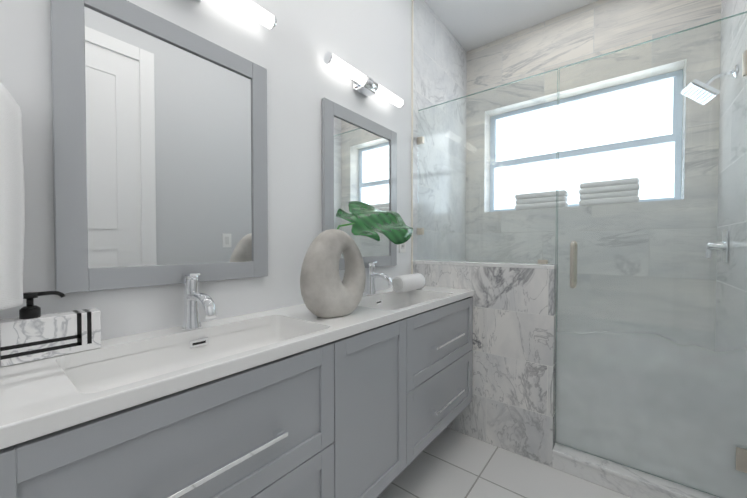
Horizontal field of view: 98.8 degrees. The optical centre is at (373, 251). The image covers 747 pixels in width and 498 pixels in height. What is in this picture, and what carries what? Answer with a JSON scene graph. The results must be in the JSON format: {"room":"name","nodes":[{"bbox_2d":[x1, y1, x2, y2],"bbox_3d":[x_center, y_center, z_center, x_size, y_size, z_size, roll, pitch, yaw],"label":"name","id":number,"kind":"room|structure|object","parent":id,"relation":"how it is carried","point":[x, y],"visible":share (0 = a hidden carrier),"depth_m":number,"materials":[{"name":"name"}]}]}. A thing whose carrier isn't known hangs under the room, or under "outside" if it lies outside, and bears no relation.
{"room":"bathroom","nodes":[
{"label":"bathroom","id":0,"kind":"room"},
{"bbox_2d":[0,0,411,339],"bbox_3d":[-0.742,-0.295,0.922,0.100,2.785,3.074,1,1,38],"label":"wall","id":1,"kind":"structure","parent":0,"point":[371,39],"depth_m":1.28,"materials":[{"name":"white paint"}]},
{"bbox_2d":[50,0,267,293],"bbox_3d":[-0.597,-0.296,1.006,0.021,0.793,0.586,1,1,38],"label":"mirror","id":2,"kind":"object","parent":1,"relation":"attached to","point":[159,137],"visible":0.96,"depth_m":0.93,"materials":[{"name":"grey mirror"}]},
{"bbox_2d":[197,0,276,29],"bbox_3d":[-0.571,-0.848,0.976,0.087,0.070,0.585,1,1,38],"label":"sconce","id":3,"kind":"object","parent":1,"relation":"attached to","point":[257,13],"visible":1,"depth_m":1.12,"materials":[{"name":"white glass"}]},
{"bbox_2d":[0,293,473,497],"bbox_3d":[-0.139,0.570,1.254,0.450,0.615,1.806,1,1,38],"label":"bathroom vanity","id":4,"kind":"object","parent":1,"relation":"attached to","point":[370,396],"depth_m":0.82,"materials":[{"name":"grey paint"}]},
{"bbox_2d":[0,285,473,436],"bbox_3d":[-0.150,0.284,1.259,0.421,0.105,1.813,1,1,38],"label":"countertop","id":5,"kind":"structure","parent":4,"relation":"on","point":[33,394],"depth_m":0.84,"materials":[{"name":"white stone"}]},
{"bbox_2d":[0,291,100,366],"bbox_3d":[-0.745,0.166,0.744,0.056,0.148,0.163,1,1,38],"label":"soap dispenser","id":6,"kind":"object","parent":5,"relation":"on","point":[30,333],"visible":0.94,"depth_m":0.72,"materials":[{"name":"stone"}]},
{"bbox_2d":[182,272,216,329],"bbox_3d":[-0.518,0.151,0.952,0.168,0.170,0.054,1,1,38],"label":"faucet","id":7,"kind":"object","parent":5,"relation":"on","point":[192,297],"depth_m":0.97,"materials":[{"name":"silver metal"}]},
{"bbox_2d":[300,201,412,317],"bbox_3d":[-0.048,0.007,1.232,0.270,0.448,0.483,1,1,38],"label":"vase","id":8,"kind":"object","parent":5,"relation":"on","point":[326,292],"visible":1,"depth_m":1.15,"materials":[{"name":"ceramic"}]},
{"bbox_2d":[365,261,392,294],"bbox_3d":[0.029,0.140,1.643,0.168,0.170,0.054,1,1,38],"label":"faucet","id":9,"kind":"object","parent":5,"relation":"on","point":[371,275],"depth_m":1.66,"materials":[{"name":"silver metal"}]},
{"bbox_2d":[392,273,424,292],"bbox_3d":[0.197,0.175,1.795,0.092,0.092,0.234,1,1,38],"label":"rolled towel","id":10,"kind":"object","parent":5,"relation":"on","point":[406,283],"visible":0.96,"depth_m":1.73,"materials":[{"name":"fabric"}]},
{"bbox_2d":[322,98,396,269],"bbox_3d":[-0.050,-0.308,1.698,0.021,0.793,0.586,1,1,38],"label":"mirror","id":11,"kind":"object","parent":1,"relation":"attached to","point":[359,158],"visible":0.83,"depth_m":1.65,"materials":[{"name":"grey mirror"}]},
{"bbox_2d":[324,51,403,107],"bbox_3d":[-0.036,-0.860,1.652,0.087,0.070,0.585,1,1,38],"label":"sconce","id":12,"kind":"object","parent":1,"relation":"attached to","point":[365,85],"visible":1,"depth_m":1.61,"materials":[{"name":"white glass"}]},
{"bbox_2d":[399,242,405,252],"bbox_3d":[0.182,-0.051,2.005,0.008,0.116,0.072,1,1,38],"label":"electrical outlet plate","id":13,"kind":"object","parent":1,"relation":"attached to","point":[402,247],"visible":0.54,"depth_m":2.00,"materials":[{"name":"white plastic"}]},
{"bbox_2d":[411,0,466,273],"bbox_3d":[0.564,-0.324,2.564,0.110,2.785,1.137,1,1,38],"label":"wall","id":14,"kind":"structure","parent":0,"point":[438,63],"depth_m":2.34,"materials":[{"name":"white tile"}]},
{"bbox_2d":[376,427,630,497],"bbox_3d":[-0.074,1.130,0.482,1.524,0.050,2.974,1,1,38],"label":"floor","id":15,"kind":"structure","parent":0,"point":[446,462],"depth_m":1.54,"materials":[{"name":"tile"}]},
{"bbox_2d":[424,0,597,51],"bbox_3d":[0.245,-1.726,0.836,1.724,0.080,4.203,1,1,38],"label":"ceiling","id":16,"kind":"structure","parent":0,"point":[471,24],"depth_m":2.32,"materials":[{"name":"white paint"}]},
{"bbox_2d":[466,0,720,414],"bbox_3d":[1.472,-0.321,2.411,1.524,2.785,0.250,1,1,38],"label":"wall","id":17,"kind":"structure","parent":0,"point":[595,29],"depth_m":2.14,"materials":[{"name":"tile"}]},
{"bbox_2d":[515,190,567,209],"bbox_3d":[1.296,-0.389,2.477,0.355,0.127,0.130,1,1,38],"label":"folded towel","id":18,"kind":"object","parent":17,"relation":"on","point":[539,201],"depth_m":2.42,"materials":[{"name":"fabric"}]},
{"bbox_2d":[490,69,682,211],"bbox_3d":[1.500,-0.743,2.424,1.208,0.838,0.053,1,1,38],"label":"window","id":19,"kind":"structure","parent":17,"relation":"in","point":[567,105],"depth_m":2.34,"materials":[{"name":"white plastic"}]},
{"bbox_2d":[579,178,639,205],"bbox_3d":[1.625,-0.403,2.216,0.335,0.164,0.130,1,1,38],"label":"folded towel","id":20,"kind":"object","parent":17,"relation":"on","point":[605,188],"depth_m":2.16,"materials":[{"name":"fabric"}]},
{"bbox_2d":[714,0,746,380],"bbox_3d":[1.833,-0.306,1.565,0.108,2.785,1.129,1,1,38],"label":"wall","id":21,"kind":"structure","parent":0,"point":[730,7],"depth_m":1.59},
{"bbox_2d":[681,64,738,104],"bbox_3d":[1.692,-0.832,1.610,0.183,0.141,0.128,0,1,24],"label":"shower head","id":22,"kind":"object","parent":21,"relation":"attached to","point":[704,91],"depth_m":1.59},
{"bbox_2d":[705,230,728,262],"bbox_3d":[1.814,-0.026,1.695,0.076,0.170,0.104,1,1,38],"label":"shower valve","id":23,"kind":"object","parent":21,"relation":"attached to","point":[725,237],"depth_m":1.67,"materials":[{"name":"silver metal"}]},
{"bbox_3d":[1.121,1.093,1.993,1.524,0.072,0.879,1,1,38],"label":"floor","id":24,"kind":"structure","parent":0,"visible":0},
{"bbox_2d":[413,260,557,466],"bbox_3d":[0.615,0.572,1.900,0.818,1.017,0.124,1,1,38],"label":"wall","id":25,"kind":"structure","parent":24,"relation":"on","point":[510,407],"depth_m":1.73,"materials":[{"name":"stone"}]},
{"bbox_2d":[417,11,746,497],"bbox_3d":[0.886,0.028,1.676,1.505,1.910,0.129,1,1,38],"label":"glass wall","id":26,"kind":"structure","parent":25,"relation":"attached to","point":[633,417],"depth_m":1.42,"materials":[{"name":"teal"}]},
{"bbox_2d":[552,442,719,497],"bbox_3d":[1.206,1.043,1.440,0.690,0.092,0.130,1,1,38],"label":"sill","id":27,"kind":"structure","parent":25,"relation":"attached to","point":[623,479],"depth_m":1.46,"materials":[{"name":"stone"}]},
{"bbox_3d":[-1.014,-0.319,0.421,0.093,0.048,0.599,1,1,38],"label":"towel bar","id":28,"kind":"object","parent":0,"visible":0},
{"bbox_2d":[0,82,24,309],"bbox_3d":[-0.939,-0.123,0.440,0.139,0.500,0.619,1,1,38],"label":"hanging towel","id":29,"kind":"object","parent":28,"relation":"hanging from","point":[12,210],"visible":1,"depth_m":0.65,"materials":[{"name":"fabric"}]}
]}

